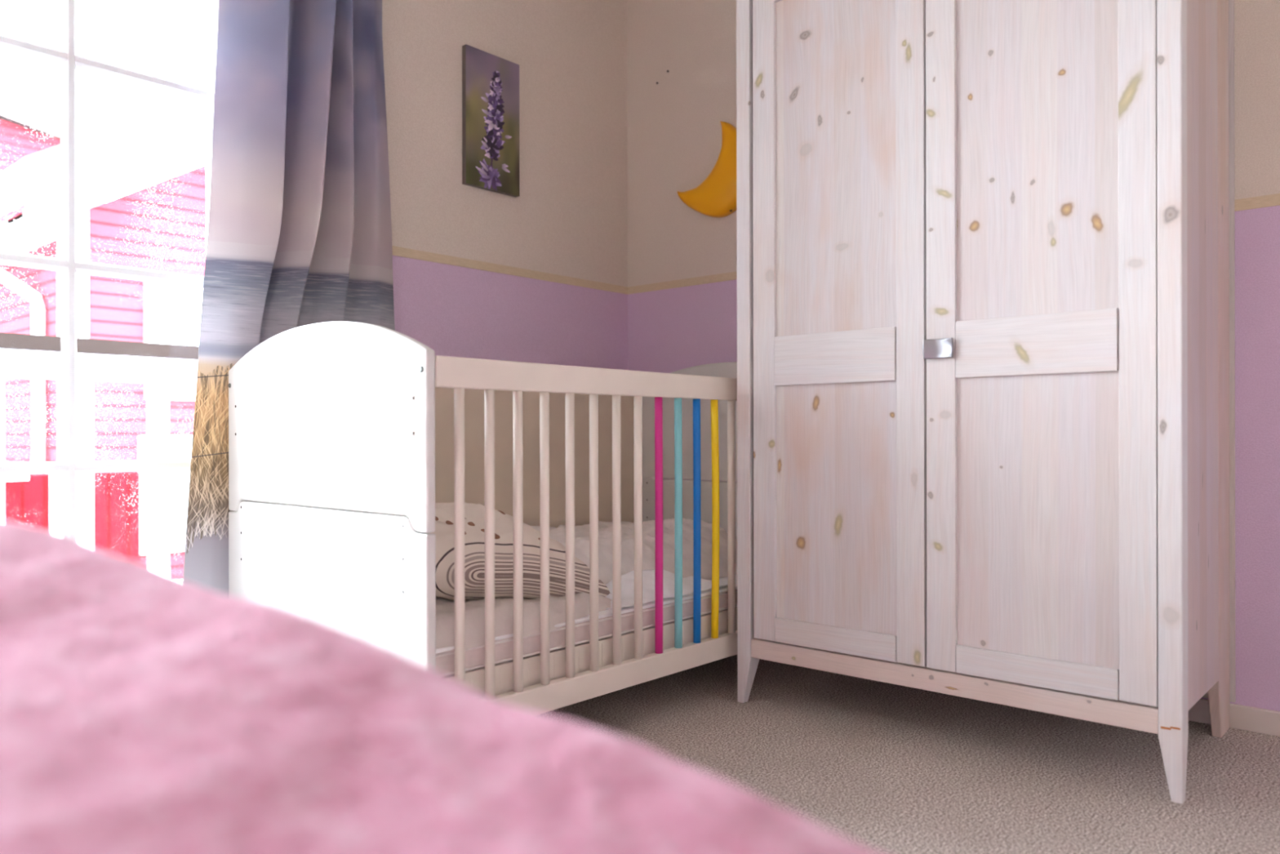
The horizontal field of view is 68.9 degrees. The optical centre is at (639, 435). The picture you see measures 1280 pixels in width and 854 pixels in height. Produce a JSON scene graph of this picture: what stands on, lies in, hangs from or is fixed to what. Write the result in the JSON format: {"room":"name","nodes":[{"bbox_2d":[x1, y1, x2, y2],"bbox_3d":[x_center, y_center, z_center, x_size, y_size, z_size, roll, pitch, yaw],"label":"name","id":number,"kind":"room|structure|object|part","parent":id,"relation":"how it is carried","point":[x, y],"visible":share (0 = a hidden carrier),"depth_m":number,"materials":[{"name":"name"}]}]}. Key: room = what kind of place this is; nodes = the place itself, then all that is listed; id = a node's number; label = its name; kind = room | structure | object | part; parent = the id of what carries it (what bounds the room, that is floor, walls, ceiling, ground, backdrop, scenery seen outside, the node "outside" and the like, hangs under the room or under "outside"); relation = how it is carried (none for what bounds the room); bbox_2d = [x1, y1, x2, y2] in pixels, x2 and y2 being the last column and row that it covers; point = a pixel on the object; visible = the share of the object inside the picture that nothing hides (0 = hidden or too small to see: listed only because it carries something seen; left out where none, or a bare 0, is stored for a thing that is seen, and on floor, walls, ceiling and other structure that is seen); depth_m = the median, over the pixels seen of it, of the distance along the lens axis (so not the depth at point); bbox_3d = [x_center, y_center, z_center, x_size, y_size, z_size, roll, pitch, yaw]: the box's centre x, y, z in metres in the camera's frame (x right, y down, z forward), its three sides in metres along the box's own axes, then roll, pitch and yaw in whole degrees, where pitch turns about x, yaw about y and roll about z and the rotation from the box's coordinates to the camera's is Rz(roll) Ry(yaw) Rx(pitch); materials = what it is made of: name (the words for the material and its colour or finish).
{"room":"nursery bedroom","nodes":[
{"label":"nursery bedroom","id":0,"kind":"room"},
{"bbox_2d":[382,0,627,369],"bbox_3d":[-1.863,-0.507,1.585,0.160,2.420,5.507,0,0,41],"label":"wall","id":1,"kind":"structure","parent":0,"point":[568,217],"depth_m":3.12,"materials":[{"name":"paint"}]},
{"bbox_2d":[0,0,218,578],"bbox_3d":[-2.154,-0.266,1.210,0.080,1.820,3.260,0,0,41],"label":"window","id":2,"kind":"structure","parent":1,"relation":"in","point":[67,57],"depth_m":2.14,"materials":[{"name":"white plastic"}]},
{"bbox_3d":[-2.154,-0.266,1.210,0.080,1.820,3.260,0,0,41],"label":"frame","id":3,"kind":"part","parent":2,"relation":"part of","materials":[{"name":"white plastic"}]},
{"bbox_2d":[182,0,395,595],"bbox_3d":[-1.595,-0.448,1.643,0.162,2.182,3.050,0,0,41],"label":"curtain","id":4,"kind":"object","parent":1,"relation":"hanging from","point":[300,233],"visible":0.52,"depth_m":2.41,"materials":[{"name":"grey fabric"}]},
{"bbox_2d":[462,44,519,197],"bbox_3d":[-0.480,-1.008,3.015,0.020,0.436,0.222,0,0,41],"label":"wall picture","id":5,"kind":"object","parent":1,"relation":"attached to","point":[490,82],"visible":1,"depth_m":3.00,"materials":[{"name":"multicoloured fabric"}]},
{"bbox_2d":[391,245,628,294],"bbox_3d":[-0.521,-0.544,2.980,0.003,0.027,1.437,0,0,41],"label":"trim","id":6,"kind":"structure","parent":1,"relation":"attached to","point":[397,251],"depth_m":3.06,"materials":[{"name":"beige wood"}]},
{"bbox_2d":[543,653,1279,853],"bbox_3d":[-0.279,0.750,0.185,4.265,0.100,5.507,0,0,41],"label":"floor","id":7,"kind":"structure","parent":0,"point":[890,768],"depth_m":1.99,"materials":[{"name":"beige carpet"}]},
{"bbox_2d":[227,320,737,712],"bbox_3d":[-0.208,0.227,2.604,0.823,0.946,1.524,0,0,41],"label":"crib","id":8,"kind":"object","parent":7,"relation":"on","point":[341,415],"visible":0.73,"depth_m":2.08,"materials":[{"name":"white paint"}]},
{"bbox_3d":[-0.704,-0.029,2.044,0.823,0.431,0.022,0,0,41],"label":"panel","id":9,"kind":"part","parent":8,"relation":"part of","materials":[{"name":"white paint"}]},
{"bbox_3d":[-0.703,0.430,2.044,0.823,0.542,0.022,0,0,41],"label":"panel","id":10,"kind":"part","parent":8,"relation":"part of","materials":[{"name":"white paint"}]},
{"bbox_3d":[-0.505,0.246,2.869,0.016,0.790,1.477,0,0,41],"label":"panel","id":11,"kind":"part","parent":8,"relation":"part of","materials":[{"name":"white wood"}]},
{"bbox_3d":[0.091,-0.123,2.342,0.026,0.060,1.476,0,0,41],"label":"rail","id":12,"kind":"part","parent":8,"relation":"part of","materials":[{"name":"beige paint"}]},
{"bbox_2d":[435,573,737,675],"bbox_3d":[-0.205,0.448,2.608,0.756,0.058,1.455,0,0,41],"label":"mattress","id":13,"kind":"object","parent":8,"relation":"on","point":[504,649],"visible":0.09,"depth_m":2.12,"materials":[{"name":"fabric"}]},
{"bbox_2d":[435,591,611,653],"bbox_3d":[-0.463,0.388,2.284,0.720,0.081,0.608,0,0,41],"label":"pad","id":14,"kind":"object","parent":13,"relation":"on","point":[504,607],"visible":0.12,"depth_m":1.99,"materials":[{"name":"white fabric"}]},
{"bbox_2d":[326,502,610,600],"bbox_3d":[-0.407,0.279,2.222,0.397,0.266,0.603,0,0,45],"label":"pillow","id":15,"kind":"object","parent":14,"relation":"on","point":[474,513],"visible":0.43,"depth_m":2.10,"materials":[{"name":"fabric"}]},
{"bbox_2d":[530,518,737,584],"bbox_3d":[-0.106,0.345,2.811,0.626,0.144,0.950,0,0,41],"label":"duvet","id":16,"kind":"object","parent":13,"relation":"on","point":[605,528],"visible":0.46,"depth_m":2.73,"materials":[{"name":"white fabric"}]},
{"bbox_2d":[605,568,727,610],"bbox_3d":[0.051,0.388,2.438,0.131,0.062,0.480,0,0,41],"label":"sheet","id":17,"kind":"object","parent":13,"relation":"on","point":[648,575],"visible":0.49,"depth_m":2.42,"materials":[{"name":"fabric"}]},
{"bbox_3d":[-0.208,0.509,2.607,0.758,0.062,1.469,0,0,41],"label":"mattress","id":18,"kind":"part","parent":8,"relation":"part of","materials":[{"name":"white fabric"}]},
{"bbox_3d":[0.092,0.563,2.342,0.026,0.058,1.476,0,0,41],"label":"rail","id":19,"kind":"part","parent":8,"relation":"part of","materials":[{"name":"beige paint"}]},
{"bbox_3d":[0.289,-0.031,3.167,0.823,0.431,0.022,0,0,41],"label":"panel","id":20,"kind":"part","parent":8,"relation":"part of","materials":[{"name":"white paint"}]},
{"bbox_3d":[0.289,0.429,3.167,0.823,0.542,0.022,0,0,41],"label":"panel","id":21,"kind":"part","parent":8,"relation":"part of","materials":[{"name":"white paint"}]},
{"bbox_2d":[736,0,1235,804],"bbox_3d":[0.829,-0.311,2.320,1.090,2.020,0.636,0,0,41],"label":"wardrobe","id":22,"kind":"object","parent":7,"relation":"on","point":[985,249],"visible":1,"depth_m":2.04,"materials":[{"name":"white wood"}]},
{"bbox_3d":[0.284,-0.295,2.450,0.042,1.990,0.048,0,0,41],"label":"post","id":23,"kind":"part","parent":22,"relation":"part of","materials":[{"name":"white wood"}]},
{"bbox_3d":[0.472,-0.188,2.267,0.328,0.124,0.026,0,0,41],"label":"rail","id":24,"kind":"part","parent":22,"relation":"part of","materials":[{"name":"white wood"}]},
{"bbox_3d":[0.473,0.493,2.267,0.328,0.060,0.026,0,0,41],"label":"rail","id":25,"kind":"part","parent":22,"relation":"part of","materials":[{"name":"white wood"}]},
{"bbox_3d":[0.475,-0.351,2.270,0.351,1.700,0.012,0,0,41],"label":"door","id":26,"kind":"part","parent":22,"relation":"part of","materials":[{"name":"white wood"}]},
{"bbox_3d":[0.661,-0.192,2.068,0.067,0.044,0.014,0,0,38],"label":"handle","id":27,"kind":"part","parent":22,"relation":"part of","materials":[{"name":"silver metal"}]},
{"bbox_3d":[0.649,0.552,2.115,0.946,0.048,0.022,0,0,41],"label":"rail","id":28,"kind":"part","parent":22,"relation":"part of","materials":[{"name":"white wood"}]},
{"bbox_3d":[0.825,-0.188,1.954,0.327,0.124,0.026,0,0,41],"label":"rail","id":29,"kind":"part","parent":22,"relation":"part of","materials":[{"name":"white wood"}]},
{"bbox_3d":[0.826,0.493,1.954,0.327,0.060,0.026,0,0,41],"label":"rail","id":30,"kind":"part","parent":22,"relation":"part of","materials":[{"name":"white wood"}]},
{"bbox_3d":[0.828,-0.351,1.958,0.350,1.700,0.012,0,0,41],"label":"door","id":31,"kind":"part","parent":22,"relation":"part of","materials":[{"name":"white wood"}]},
{"bbox_3d":[1.025,-0.297,1.795,0.042,1.990,0.048,0,0,41],"label":"post","id":32,"kind":"part","parent":22,"relation":"part of","materials":[{"name":"white wood"}]},
{"bbox_3d":[1.204,-0.367,2.012,0.018,1.851,0.550,0,0,41],"label":"panel","id":33,"kind":"part","parent":22,"relation":"part of","materials":[{"name":"white wood"}]},
{"bbox_3d":[1.353,-0.297,2.183,0.025,1.990,0.130,0,0,41],"label":"post","id":34,"kind":"part","parent":22,"relation":"part of","materials":[{"name":"white wood"}]},
{"bbox_3d":[1.037,-0.328,2.555,1.010,1.928,0.008,0,0,41],"label":"panel","id":35,"kind":"part","parent":22,"relation":"part of","materials":[{"name":"white wood"}]},
{"bbox_3d":[-0.051,0.500,-0.361,2.060,0.400,0.950,0,0,41],"label":"bed","id":36,"kind":"object","parent":7,"relation":"on","visible":0,"materials":[{"name":"pink fabric"}]},
{"bbox_2d":[0,520,882,853],"bbox_3d":[-0.085,0.372,0.092,2.516,0.640,1.330,0,0,29],"label":"fleece blanket","id":37,"kind":"object","parent":36,"relation":"on","point":[144,708],"visible":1,"depth_m":0.49,"materials":[{"name":"pink fabric"}]},
{"bbox_2d":[626,0,1279,711],"bbox_3d":[1.547,-0.513,2.178,4.165,2.420,0.100,0,0,41],"label":"wall","id":38,"kind":"structure","parent":0,"point":[674,127],"depth_m":3.21,"materials":[{"name":"paint"}]},
{"bbox_2d":[677,121,736,217],"bbox_3d":[0.251,-0.915,3.220,0.322,0.324,0.055,0,0,41],"label":"wall lamp","id":39,"kind":"object","parent":38,"relation":"attached to","point":[716,196],"visible":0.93,"depth_m":3.17,"materials":[{"name":"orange plastic"}]},
{"bbox_2d":[627,193,1279,293],"bbox_3d":[1.477,-0.547,2.171,4.062,0.027,0.003,0,0,41],"label":"trim","id":40,"kind":"structure","parent":38,"relation":"attached to","point":[1271,200],"depth_m":3.24,"materials":[{"name":"beige wood"}]},
{"bbox_2d":[1187,698,1279,736],"bbox_3d":[1.479,0.669,2.163,4.051,0.057,0.014,0,0,41],"label":"baseboard","id":41,"kind":"structure","parent":38,"relation":"attached to","point":[1259,720],"depth_m":2.20,"materials":[{"name":"beige paint"}]},
{"label":"outside","id":42,"kind":"structure","parent":0,"visible":0},
{"bbox_3d":[-1.412,0.772,3.252,1.375,0.100,9.000,0,0,41],"label":"deck","id":43,"kind":"object","parent":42,"visible":0},
{"bbox_2d":[0,332,199,580],"bbox_3d":[-2.184,0.187,3.266,0.120,1.074,7.600,0,0,41],"label":"balcony railing","id":44,"kind":"object","parent":43,"relation":"on","point":[178,362],"visible":0.26,"depth_m":3.49,"materials":[{"name":"white"}]},
{"bbox_3d":[-2.185,-0.250,3.266,0.040,0.099,7.600,0,0,41],"label":"rail","id":45,"kind":"part","parent":44,"relation":"part of","materials":[{"name":"white"}]},
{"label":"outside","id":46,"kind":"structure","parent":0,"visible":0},
{"bbox_3d":[-13.131,1.273,18.285,36.100,0.100,50.000,0,0,41],"label":"ground","id":47,"kind":"structure","parent":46,"visible":0},
{"bbox_2d":[0,83,105,223],"bbox_3d":[-9.533,-1.883,12.396,3.300,6.200,3.950,0,0,41],"label":"house","id":48,"kind":"structure","parent":47,"relation":"on","point":[12,100],"depth_m":12.07,"materials":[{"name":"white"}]},
{"bbox_2d":[4,461,139,562],"bbox_3d":[-4.264,0.627,5.253,1.650,1.160,2.220,0,0,41],"label":"shed","id":49,"kind":"object","parent":47,"relation":"on","point":[30,494],"visible":0.24,"depth_m":5.47,"materials":[{"name":"red wood"}]},
{"bbox_2d":[0,99,205,579],"bbox_3d":[-5.294,-1.161,9.474,5.520,4.740,3.315,0,0,41],"label":"house","id":50,"kind":"structure","parent":47,"relation":"on","point":[168,318],"depth_m":7.42,"materials":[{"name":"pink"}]},
{"bbox_3d":[-3.766,0.482,7.735,0.010,0.750,0.500,0,0,41],"label":"pane","id":51,"kind":"part","parent":50,"relation":"part of","materials":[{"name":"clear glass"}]},
{"bbox_3d":[-3.648,-0.669,7.870,0.010,0.550,0.340,0,0,41],"label":"pane","id":52,"kind":"part","parent":50,"relation":"part of","materials":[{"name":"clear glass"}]}
]}

